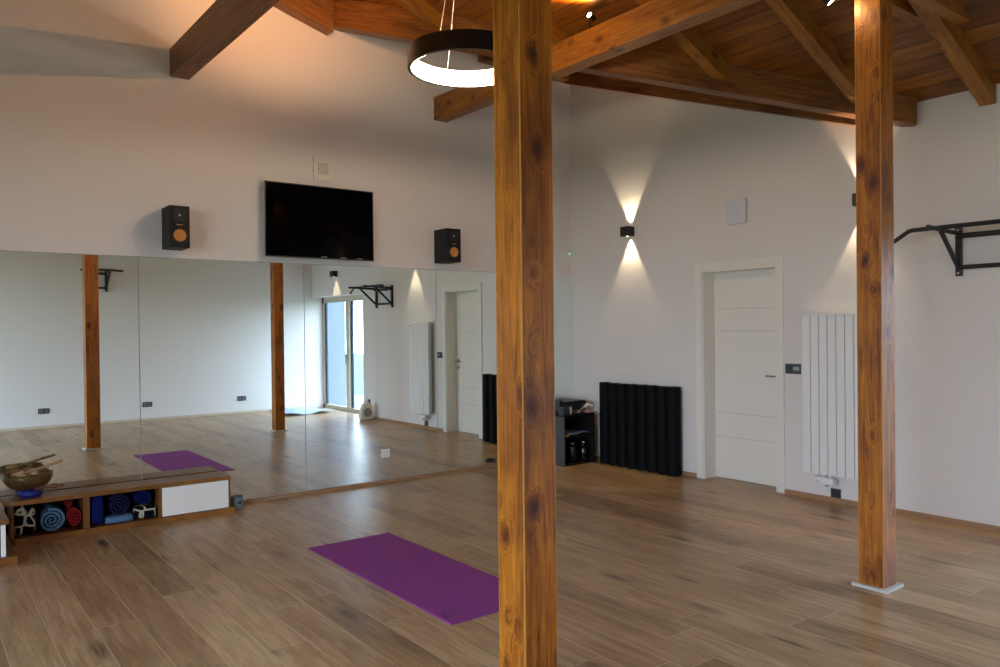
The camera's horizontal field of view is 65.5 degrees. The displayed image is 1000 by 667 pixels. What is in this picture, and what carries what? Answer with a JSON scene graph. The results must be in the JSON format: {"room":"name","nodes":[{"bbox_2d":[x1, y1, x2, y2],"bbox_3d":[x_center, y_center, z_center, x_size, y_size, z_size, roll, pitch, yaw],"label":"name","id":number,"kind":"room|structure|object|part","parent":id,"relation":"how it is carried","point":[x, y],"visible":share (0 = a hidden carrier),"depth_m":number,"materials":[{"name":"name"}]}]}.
{"room":"exercise studio","nodes":[
{"label":"exercise studio","id":0,"kind":"room"},
{"bbox_2d":[0,0,571,499],"bbox_3d":[-2.653,-1.062,6.400,9.100,5.210,0.300,-1,1,-37],"label":"wall","id":1,"kind":"structure","parent":0,"point":[98,137],"depth_m":6.44,"materials":[{"name":"paint"}]},
{"bbox_2d":[0,250,140,511],"bbox_3d":[-3.364,0.416,5.660,1.371,2.020,0.007,-1,1,-37],"label":"wall mirror","id":2,"kind":"object","parent":1,"relation":"attached to","point":[70,390],"visible":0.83,"depth_m":5.78,"materials":[{"name":"clear glass"}]},
{"bbox_2d":[162,205,189,250],"bbox_3d":[-2.557,-0.828,6.124,0.150,0.325,0.261,-1,1,-37],"label":"loudspeaker","id":3,"kind":"object","parent":1,"relation":"attached to","point":[175,219],"visible":1,"depth_m":6.03,"materials":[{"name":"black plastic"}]},
{"bbox_2d":[138,256,305,499],"bbox_3d":[-2.277,0.399,6.492,1.361,2.020,0.007,-1,1,-37],"label":"wall mirror","id":4,"kind":"object","parent":1,"relation":"attached to","point":[222,366],"visible":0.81,"depth_m":6.48,"materials":[{"name":"clear glass"}]},
{"bbox_2d":[169,0,279,79],"bbox_3d":[-0.395,-2.179,3.457,0.151,0.220,7.121,-1,0,-38],"label":"tie beam","id":5,"kind":"structure","parent":1,"relation":"attached to","point":[224,21],"depth_m":5.46,"materials":[{"name":"brown wood"}]},
{"bbox_2d":[262,180,373,261],"bbox_3d":[-1.614,-0.986,6.947,1.032,0.643,0.094,-1,1,-37],"label":"television","id":6,"kind":"object","parent":1,"relation":"attached to","point":[300,220],"visible":1,"depth_m":6.88,"materials":[{"name":"black metal"}]},
{"bbox_2d":[313,156,331,181],"bbox_3d":[-1.600,-1.481,7.003,0.177,0.208,0.023,-1,1,-37],"label":"air vent","id":7,"kind":"object","parent":1,"relation":"in","point":[322,167],"visible":1,"depth_m":6.99,"materials":[{"name":"plastic"}]},
{"bbox_2d":[243,463,497,503],"bbox_3d":[-2.531,1.429,6.293,8.500,0.028,0.014,-1,1,-37],"label":"baseboard","id":8,"kind":"structure","parent":1,"relation":"attached to","point":[490,465],"depth_m":7.25,"materials":[{"name":"brown wood"}]},
{"bbox_2d":[303,264,437,490],"bbox_3d":[-1.183,0.381,7.330,1.389,2.020,0.007,-1,1,-37],"label":"wall mirror","id":9,"kind":"object","parent":1,"relation":"attached to","point":[370,344],"visible":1,"depth_m":7.29,"materials":[{"name":"clear glass"}]},
{"bbox_2d":[381,449,389,457],"bbox_3d":[-1.088,1.139,7.392,0.085,0.080,0.012,-1,1,-37],"label":"socket","id":10,"kind":"object","parent":9,"relation":"attached to","point":[385,453],"visible":1,"depth_m":7.39,"materials":[{"name":"white paint"}]},
{"bbox_2d":[434,228,460,263],"bbox_3d":[-0.524,-0.861,7.681,0.163,0.325,0.261,-1,1,-37],"label":"loudspeaker","id":11,"kind":"object","parent":1,"relation":"attached to","point":[447,241],"visible":1,"depth_m":7.60,"materials":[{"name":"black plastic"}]},
{"bbox_2d":[436,269,497,471],"bbox_3d":[-0.087,0.363,8.170,1.367,2.020,0.007,-1,1,-37],"label":"wall mirror","id":12,"kind":"object","parent":1,"relation":"attached to","point":[465,300],"visible":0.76,"depth_m":7.97,"materials":[{"name":"clear glass"}]},
{"bbox_2d":[478,55,492,65],"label":"wall plate","id":13,"kind":"object","parent":1,"relation":"attached to","point":[485,60],"depth_m":8.03,"materials":[{"name":"brown wood"}]},
{"bbox_2d":[554,275,572,398],"bbox_3d":[0.642,0.351,8.728,0.463,2.020,0.007,-1,1,-37],"label":"wall mirror","id":14,"kind":"object","parent":1,"relation":"attached to","point":[562,284],"visible":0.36,"depth_m":8.78,"materials":[{"name":"clear glass"}]},
{"bbox_2d":[564,252,569,259],"bbox_3d":[0.760,-0.879,8.812,0.084,0.087,0.024,-1,1,-37],"label":"thermostat","id":15,"kind":"object","parent":1,"relation":"attached to","point":[566,254],"visible":1,"depth_m":8.80,"materials":[{"name":"white paint"}]},
{"bbox_2d":[434,0,759,121],"bbox_3d":[1.563,-2.233,4.957,0.150,0.225,7.120,-1,1,-37],"label":"tie beam","id":16,"kind":"structure","parent":1,"relation":"attached to","point":[652,21],"depth_m":5.79,"materials":[{"name":"brown wood"}]},
{"bbox_2d":[554,75,568,82],"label":"wall plate","id":17,"kind":"object","parent":16,"relation":"attached to","point":[566,78],"depth_m":8.68,"materials":[{"name":"brown wood"}]},
{"bbox_2d":[587,12,595,27],"bbox_3d":[0.699,-2.408,6.005,0.072,0.126,0.079,-1,1,-37],"label":"spotlight","id":18,"kind":"object","parent":16,"relation":"on","point":[592,17],"visible":0.97,"depth_m":5.98,"materials":[{"name":"black plastic"}]},
{"bbox_2d":[821,0,833,5],"bbox_3d":[1.825,-1.981,4.407,0.147,0.307,0.233,0,0,19],"label":"spotlight","id":19,"kind":"object","parent":16,"relation":"hanging from","point":[826,2],"visible":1,"depth_m":4.32,"materials":[{"name":"black plastic"}]},
{"bbox_2d":[892,0,922,25],"bbox_3d":[2.257,-2.087,4.720,1.280,0.120,0.085,-1,1,-37],"label":"tie","id":20,"kind":"object","parent":16,"relation":"attached to","point":[901,9],"visible":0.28,"depth_m":4.93,"materials":[{"name":"brown wood"}]},
{"bbox_2d":[0,459,999,666],"bbox_3d":[-0.367,1.501,3.469,9.100,0.120,7.730,-1,1,-37],"label":"floor","id":21,"kind":"structure","parent":0,"point":[655,569],"depth_m":4.39,"materials":[{"name":"brown wood"}]},
{"bbox_2d":[0,505,17,566],"bbox_3d":[-3.555,1.318,4.832,0.900,0.292,0.510,-1,1,-37],"label":"storage box","id":22,"kind":"object","parent":21,"relation":"on","point":[8,556],"visible":1,"depth_m":4.88,"materials":[{"name":"brown wood"}]},
{"bbox_3d":[-3.116,1.300,4.875,0.026,0.202,0.015,-1,1,-37],"label":"panel","id":23,"kind":"part","parent":22,"relation":"part of","materials":[{"name":"white paint"}]},
{"bbox_2d":[0,471,234,545],"bbox_3d":[-2.838,1.298,5.878,1.570,0.302,0.279,-1,1,-37],"label":"storage bench","id":24,"kind":"object","parent":21,"relation":"on","point":[192,496],"visible":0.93,"depth_m":5.90,"materials":[{"name":"brown wood"}]},
{"bbox_3d":[-3.427,1.300,5.442,0.015,0.227,0.253,-1,1,-37],"label":"panel","id":25,"kind":"part","parent":24,"relation":"part of","materials":[{"name":"brown wood"}]},
{"bbox_2d":[14,504,34,535],"bbox_3d":[-3.354,1.303,5.465,0.140,0.221,0.200,-1,1,-37],"label":"patterned cushion","id":26,"kind":"object","parent":24,"relation":"on","point":[24,515],"visible":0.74,"depth_m":5.39,"materials":[{"name":"black fabric"}]},
{"bbox_2d":[18,489,42,497],"bbox_3d":[-3.325,1.127,5.506,0.156,0.054,0.156,-1,1,-37],"label":"cushion","id":27,"kind":"object","parent":24,"relation":"on","point":[28,493],"visible":0.81,"depth_m":5.45,"materials":[{"name":"fabric"}]},
{"bbox_2d":[1,468,52,490],"bbox_3d":[-3.333,1.038,5.487,0.317,0.126,0.317,-1,1,-37],"label":"bowl","id":28,"kind":"object","parent":27,"relation":"on","point":[30,481],"visible":0.98,"depth_m":5.39,"materials":[{"name":"brown metal"}]},
{"bbox_2d":[12,459,62,475],"bbox_3d":[-3.269,0.964,5.497,0.319,0.117,0.048,-1,1,-41],"label":"mallet","id":29,"kind":"object","parent":28,"relation":"in","point":[21,473],"visible":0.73,"depth_m":5.48,"materials":[{"name":"brown wood"}]},
{"bbox_2d":[34,483,63,489],"bbox_3d":[-3.186,1.080,5.491,0.185,0.038,0.038,-1,0,-31],"label":"wooden striker","id":30,"kind":"object","parent":24,"relation":"on","point":[53,485],"visible":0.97,"depth_m":5.49,"materials":[{"name":"brown wood"}]},
{"bbox_2d":[37,503,64,530],"bbox_3d":[-3.219,1.313,5.570,0.151,0.163,0.200,-1,1,-37],"label":"rolled towel","id":31,"kind":"object","parent":24,"relation":"on","point":[52,516],"visible":1,"depth_m":5.51,"materials":[{"name":"blue fabric"}]},
{"bbox_2d":[62,504,80,525],"bbox_3d":[-3.124,1.319,5.666,0.096,0.129,0.200,-1,1,-37],"label":"rolled towel","id":32,"kind":"object","parent":24,"relation":"on","point":[72,514],"visible":0.96,"depth_m":5.60,"materials":[{"name":"red fabric"}]},
{"bbox_2d":[62,499,71,505],"bbox_3d":[-3.162,1.222,5.674,0.043,0.043,0.200,-1,1,-37],"label":"rolled towel","id":33,"kind":"object","parent":32,"relation":"on","point":[67,502],"visible":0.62,"depth_m":5.61,"materials":[{"name":"red fabric"}]},
{"bbox_2d":[90,495,103,524],"bbox_3d":[-2.990,1.296,5.743,0.095,0.225,0.200,-1,1,-37],"label":"folded blanket","id":34,"kind":"object","parent":24,"relation":"on","point":[96,502],"visible":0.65,"depth_m":5.66,"materials":[{"name":"fabric"}]},
{"bbox_3d":[-2.921,1.291,5.985,1.510,0.227,0.009,-1,1,-37],"label":"panel","id":35,"kind":"part","parent":24,"relation":"part of","materials":[{"name":"black laminate"}]},
{"bbox_2d":[103,511,132,523],"bbox_3d":[-2.873,1.377,5.833,0.200,0.056,0.200,-1,1,-37],"label":"folded blanket","id":36,"kind":"object","parent":24,"relation":"on","point":[109,518],"visible":0.8,"depth_m":5.77,"materials":[{"name":"blue fabric"}]},
{"bbox_2d":[104,493,129,514],"bbox_3d":[-2.880,1.269,5.840,0.142,0.149,0.200,-1,1,-37],"label":"rolled towel","id":37,"kind":"object","parent":36,"relation":"on","point":[118,503],"visible":0.98,"depth_m":5.77,"materials":[{"name":"blue fabric"}]},
{"bbox_3d":[-2.825,1.426,5.887,1.540,0.045,0.278,-1,1,-37],"label":"board","id":38,"kind":"part","parent":24,"relation":"part of","materials":[{"name":"brown wood"}]},
{"bbox_2d":[132,503,156,518],"bbox_3d":[-2.714,1.352,5.930,0.160,0.099,0.160,-1,1,-37],"label":"patterned cushion","id":39,"kind":"object","parent":24,"relation":"on","point":[147,510],"visible":0.98,"depth_m":5.87,"materials":[{"name":"black fabric"}]},
{"bbox_2d":[129,490,150,503],"bbox_3d":[-2.755,1.239,5.948,0.111,0.098,0.200,-1,1,-37],"label":"rolled towel","id":40,"kind":"object","parent":39,"relation":"on","point":[142,496],"visible":0.91,"depth_m":5.88,"materials":[{"name":"fabric"}]},
{"bbox_3d":[-2.377,1.284,6.076,0.500,0.218,0.020,-1,1,-37],"label":"drawer","id":41,"kind":"part","parent":24,"relation":"part of","materials":[{"name":"white paint"}]},
{"bbox_3d":[-2.250,1.281,6.337,0.016,0.227,0.263,-1,1,-37],"label":"panel","id":42,"kind":"part","parent":24,"relation":"part of","materials":[{"name":"brown wood"}]},
{"bbox_2d":[230,486,242,509],"bbox_3d":[-2.162,1.346,6.377,0.106,0.185,0.106,-1,1,-37],"label":"candle lantern","id":43,"kind":"object","parent":21,"relation":"on","point":[236,500],"visible":0.91,"depth_m":6.34,"materials":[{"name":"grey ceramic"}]},
{"bbox_2d":[308,533,498,624],"bbox_3d":[-0.519,1.430,4.693,0.610,0.007,1.722,-1,1,-37],"label":"yoga mat","id":44,"kind":"object","parent":21,"relation":"on","point":[450,590],"visible":0.82,"depth_m":4.59,"materials":[{"name":"purple rubber"}]},
{"bbox_2d":[493,0,557,666],"bbox_3d":[0.091,-0.320,2.915,0.212,3.520,0.212,-1,1,-37],"label":"wooden post","id":45,"kind":"object","parent":21,"relation":"on","point":[522,63],"visible":1,"depth_m":2.86,"materials":[{"name":"brown wood"}]},
{"bbox_2d":[555,410,594,466],"bbox_3d":[0.703,1.124,8.444,0.452,0.538,0.472,-1,1,-37],"label":"base cabinet","id":46,"kind":"object","parent":21,"relation":"on","point":[585,421],"visible":0.48,"depth_m":8.39,"materials":[{"name":"black laminate"}]},
{"bbox_3d":[0.532,1.136,8.314,0.018,0.520,0.470,-1,1,-37],"label":"panel","id":47,"kind":"part","parent":46,"relation":"part of","materials":[{"name":"grey laminate"}]},
{"bbox_2d":[560,406,568,414],"bbox_3d":[0.678,0.814,8.169,0.077,0.087,0.058,-1,1,-37],"label":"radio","id":48,"kind":"object","parent":46,"relation":"on","point":[564,410],"visible":1,"depth_m":8.15,"materials":[{"name":"plastic"}]},
{"bbox_2d":[564,407,568,414],"bbox_3d":[0.696,0.814,8.147,0.069,0.073,0.002,-1,1,-37],"label":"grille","id":49,"kind":"object","parent":48,"relation":"attached to","point":[566,409],"depth_m":8.15,"materials":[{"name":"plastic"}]},
{"bbox_2d":[555,398,585,414],"bbox_3d":[0.676,0.788,8.424,0.370,0.134,0.372,-1,1,-37],"label":"amplifier","id":50,"kind":"object","parent":46,"relation":"on","point":[576,404],"visible":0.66,"depth_m":8.31,"materials":[{"name":"black plastic"}]},
{"bbox_3d":[0.777,0.770,8.292,0.370,0.090,0.007,-1,1,-37],"label":"panel","id":51,"kind":"part","parent":50,"relation":"part of","materials":[{"name":"black plastic"}]},
{"bbox_2d":[568,442,576,462],"bbox_3d":[0.775,1.268,8.305,0.100,0.214,0.100,-1,1,-37],"label":"flask","id":52,"kind":"object","parent":46,"relation":"on","point":[572,448],"visible":1,"depth_m":8.26,"materials":[{"name":"metal"}]},
{"bbox_3d":[0.700,0.864,8.442,0.452,0.018,0.472,-1,1,-37],"label":"panel","id":53,"kind":"part","parent":46,"relation":"part of","materials":[{"name":"black laminate"}]},
{"bbox_2d":[565,430,588,434],"bbox_3d":[0.779,1.063,8.378,0.300,0.027,0.230,-1,1,-37],"label":"magazine","id":54,"kind":"object","parent":46,"relation":"on","point":[569,432],"visible":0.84,"depth_m":8.41,"materials":[{"name":"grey paper"}]},
{"bbox_2d":[565,429,592,437],"bbox_3d":[0.699,1.089,8.449,0.412,0.018,0.460,-1,1,-37],"label":"shelf","id":55,"kind":"object","parent":46,"relation":"attached to","point":[589,434],"depth_m":8.38,"materials":[{"name":"black laminate"}]},
{"bbox_3d":[0.702,1.384,8.451,0.412,0.018,0.460,-1,1,-37],"label":"panel","id":56,"kind":"part","parent":46,"relation":"part of","materials":[{"name":"black laminate"}]},
{"bbox_3d":[0.873,1.130,8.576,0.018,0.520,0.470,-1,1,-37],"label":"panel","id":57,"kind":"part","parent":46,"relation":"part of","materials":[{"name":"black laminate"}]},
{"bbox_2d":[579,440,587,460],"bbox_3d":[0.902,1.266,8.403,0.090,0.214,0.090,-1,1,-37],"label":"flask","id":58,"kind":"object","parent":46,"relation":"on","point":[583,447],"visible":1,"depth_m":8.37,"materials":[{"name":"metal"}]},
{"bbox_2d":[599,382,610,463],"bbox_3d":[1.137,0.957,8.355,0.132,0.865,0.132,-1,1,-37],"label":"foam roller","id":59,"kind":"object","parent":21,"relation":"on","point":[603,386],"visible":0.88,"depth_m":8.29,"materials":[{"name":"black plastic"}]},
{"bbox_2d":[608,383,619,464],"bbox_3d":[1.216,0.958,8.246,0.132,0.863,0.132,-1,1,-37],"label":"foam roller","id":60,"kind":"object","parent":21,"relation":"on","point":[612,387],"visible":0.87,"depth_m":8.19,"materials":[{"name":"black plastic"}]},
{"bbox_2d":[617,383,626,466],"bbox_3d":[1.294,0.958,8.138,0.132,0.862,0.132,-1,1,-37],"label":"foam roller","id":61,"kind":"object","parent":21,"relation":"on","point":[621,388],"visible":0.84,"depth_m":8.08,"materials":[{"name":"black plastic"}]},
{"bbox_2d":[626,384,638,468],"bbox_3d":[1.377,0.957,8.032,0.132,0.864,0.132,-1,1,-37],"label":"foam roller","id":62,"kind":"object","parent":21,"relation":"on","point":[631,394],"visible":0.85,"depth_m":7.97,"materials":[{"name":"black plastic"}]},
{"bbox_2d":[636,384,646,470],"bbox_3d":[1.463,0.956,7.929,0.132,0.865,0.132,-1,1,-37],"label":"foam roller","id":63,"kind":"object","parent":21,"relation":"on","point":[641,388],"visible":0.84,"depth_m":7.87,"materials":[{"name":"black plastic"}]},
{"bbox_2d":[646,385,658,472],"bbox_3d":[1.544,0.956,7.823,0.132,0.864,0.132,-1,1,-37],"label":"foam roller","id":64,"kind":"object","parent":21,"relation":"on","point":[651,390],"visible":0.9,"depth_m":7.76,"materials":[{"name":"black plastic"}]},
{"bbox_2d":[657,386,667,473],"bbox_3d":[1.626,0.957,7.716,0.132,0.862,0.132,-1,1,-37],"label":"foam roller","id":65,"kind":"object","parent":21,"relation":"on","point":[662,467],"visible":0.84,"depth_m":7.66,"materials":[{"name":"black plastic"}]},
{"bbox_2d":[667,386,680,475],"bbox_3d":[1.704,0.955,7.607,0.132,0.867,0.132,-1,1,-37],"label":"foam roller","id":66,"kind":"object","parent":21,"relation":"on","point":[673,392],"visible":1,"depth_m":7.55,"materials":[{"name":"black plastic"}]},
{"bbox_2d":[851,0,903,593],"bbox_3d":[2.087,-0.352,4.322,0.198,3.520,0.198,-1,1,-37],"label":"wooden post","id":67,"kind":"object","parent":21,"relation":"on","point":[873,18],"visible":1,"depth_m":4.27,"materials":[{"name":"brown wood"}]},
{"bbox_2d":[355,0,999,101],"bbox_3d":[-0.411,-2.636,3.439,9.100,2.186,7.730,-1,1,-37],"label":"ceiling","id":68,"kind":"structure","parent":0,"point":[753,35],"depth_m":5.65,"materials":[{"name":"brown wood"}]},
{"bbox_2d":[273,0,332,35],"bbox_3d":[-2.033,-3.080,6.593,1.270,0.788,0.140,-1,1,-37],"label":"rafter","id":69,"kind":"object","parent":68,"relation":"attached to","point":[317,14],"visible":1,"depth_m":6.83,"materials":[{"name":"brown wood"}]},
{"bbox_2d":[395,0,441,28],"bbox_3d":[-1.272,-3.114,6.187,1.986,1.059,0.100,-1,1,-37],"label":"rafter","id":70,"kind":"object","parent":68,"relation":"attached to","point":[426,13],"visible":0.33,"depth_m":6.62,"materials":[{"name":"brown wood"}]},
{"bbox_2d":[407,1,493,87],"bbox_3d":[-0.225,-2.431,5.256,0.810,1.290,0.810,-1,1,-37],"label":"pendant lamp","id":71,"kind":"object","parent":68,"relation":"hanging from","point":[454,39],"visible":0.62,"depth_m":5.05,"materials":[{"name":"brown metal"}]},
{"bbox_2d":[411,59,493,86],"bbox_3d":[-0.219,-1.845,5.261,0.760,0.111,0.760,-1,1,-37],"label":"diffuser","id":72,"kind":"object","parent":71,"relation":"attached to","point":[427,73],"depth_m":5.60,"materials":[{"name":"white plastic"}]},
{"bbox_2d":[551,19,570,44],"bbox_3d":[-0.460,-2.964,5.688,2.666,1.367,0.100,-1,1,-37],"label":"rafter","id":73,"kind":"object","parent":68,"relation":"attached to","point":[558,34],"visible":0.02,"depth_m":6.34,"materials":[{"name":"brown wood"}]},
{"bbox_2d":[333,0,916,126],"bbox_3d":[0.784,-2.296,6.451,4.811,1.522,0.140,0,0,15],"label":"beam","id":74,"kind":"structure","parent":68,"relation":"attached to","point":[645,66],"depth_m":6.22,"materials":[{"name":"brown wood"}]},
{"bbox_2d":[635,0,727,80],"bbox_3d":[0.435,-2.800,5.138,3.413,1.707,0.100,-1,1,-37],"label":"rafter","id":75,"kind":"object","parent":68,"relation":"attached to","point":[690,40],"visible":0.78,"depth_m":5.95,"materials":[{"name":"brown wood"}]},
{"bbox_2d":[765,0,854,103],"bbox_3d":[1.169,-2.665,4.687,4.028,1.986,0.100,-1,1,-37],"label":"rafter","id":76,"kind":"object","parent":68,"relation":"attached to","point":[792,13],"visible":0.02,"depth_m":5.47,"materials":[{"name":"brown wood"}]},
{"bbox_2d":[908,0,995,106],"bbox_3d":[1.723,-2.617,4.147,4.250,2.087,0.105,-1,1,-37],"label":"rafter","id":77,"kind":"object","parent":68,"relation":"attached to","point":[948,35],"visible":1,"depth_m":5.14,"materials":[{"name":"brown wood"}]},
{"bbox_2d":[910,0,970,24],"bbox_3d":[2.431,-2.062,4.576,1.380,0.150,0.085,-1,1,-37],"label":"tie","id":78,"kind":"object","parent":77,"relation":"attached to","point":[953,11],"visible":0.92,"depth_m":4.81,"materials":[{"name":"brown wood"}]},
{"bbox_2d":[570,83,999,525],"bbox_3d":[3.102,-0.804,6.128,0.300,4.577,7.130,-1,1,-37],"label":"wall","id":79,"kind":"structure","parent":0,"point":[668,170],"depth_m":6.63,"materials":[{"name":"paint"}]},
{"bbox_2d":[620,226,633,236],"bbox_3d":[1.329,-1.063,8.108,0.100,0.102,0.116,-1,1,-37],"label":"wall sconce","id":80,"kind":"object","parent":79,"relation":"attached to","point":[626,231],"visible":1,"depth_m":8.07,"materials":[{"name":"black metal"}]},
{"bbox_2d":[563,72,854,125],"bbox_3d":[1.785,-2.317,7.470,0.120,1.367,3.400,-1,1,-37],"label":"wall plate","id":81,"kind":"object","parent":79,"relation":"attached to","point":[577,78],"visible":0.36,"depth_m":7.38,"materials":[{"name":"brown wood"}]},
{"bbox_2d":[726,198,746,224],"bbox_3d":[2.158,-1.109,7.081,0.032,0.222,0.204,-1,1,-37],"label":"wall panel","id":82,"kind":"object","parent":79,"relation":"attached to","point":[736,209],"visible":1,"depth_m":7.06,"materials":[{"name":"white plastic"}]},
{"bbox_2d":[695,256,784,492],"bbox_3d":[2.256,0.358,7.166,0.221,2.055,0.940,-1,1,-37],"label":"door","id":83,"kind":"structure","parent":79,"relation":"in","point":[739,304],"depth_m":7.27,"materials":[{"name":"white paint"}]},
{"bbox_2d":[785,364,800,373],"bbox_3d":[2.513,0.303,6.663,0.013,0.087,0.145,-1,1,-37],"label":"light switch","id":84,"kind":"object","parent":79,"relation":"attached to","point":[789,368],"visible":1,"depth_m":6.66,"materials":[{"name":"plastic"}]},
{"bbox_2d":[595,455,999,531],"bbox_3d":[2.389,1.367,6.846,0.014,0.040,5.120,-1,1,-37],"label":"baseboard","id":85,"kind":"structure","parent":79,"relation":"attached to","point":[966,523],"depth_m":5.90,"materials":[{"name":"brown wood"}]},
{"bbox_2d":[802,313,857,487],"bbox_3d":[2.724,0.547,6.316,0.106,1.421,0.520,-1,1,-37],"label":"radiator","id":86,"kind":"object","parent":79,"relation":"attached to","point":[829,341],"visible":0.87,"depth_m":6.29,"materials":[{"name":"metal"}]},
{"bbox_2d":[802,313,856,315],"bbox_3d":[2.700,-0.156,6.298,0.059,0.013,0.520,-1,1,-37],"label":"grille","id":87,"kind":"object","parent":86,"relation":"attached to","point":[829,314],"depth_m":6.26,"materials":[{"name":"metal"}]},
{"bbox_2d":[831,488,840,498],"bbox_3d":[2.753,1.315,6.372,0.010,0.083,0.085,-1,1,-37],"label":"wall socket","id":88,"kind":"object","parent":79,"relation":"attached to","point":[836,493],"visible":0.99,"depth_m":6.37,"materials":[{"name":"plastic"}]},
{"bbox_2d":[852,193,855,206],"bbox_3d":[2.852,-1.055,6.119,0.100,0.102,0.116,-1,1,-37],"label":"wall sconce","id":89,"kind":"object","parent":79,"relation":"attached to","point":[853,194],"visible":0.09,"depth_m":6.12,"materials":[{"name":"black metal"}]},
{"bbox_2d":[894,219,999,275],"bbox_3d":[3.271,-0.586,5.255,0.502,0.350,1.217,-1,1,-37],"label":"bar","id":90,"kind":"object","parent":79,"relation":"attached to","point":[957,258],"visible":0.98,"depth_m":5.48,"materials":[{"name":"black metal"}]},
{"bbox_3d":[3.109,-0.723,5.446,0.481,0.047,0.032,-1,1,-37],"label":"arm","id":91,"kind":"part","parent":90,"relation":"part of"}
]}

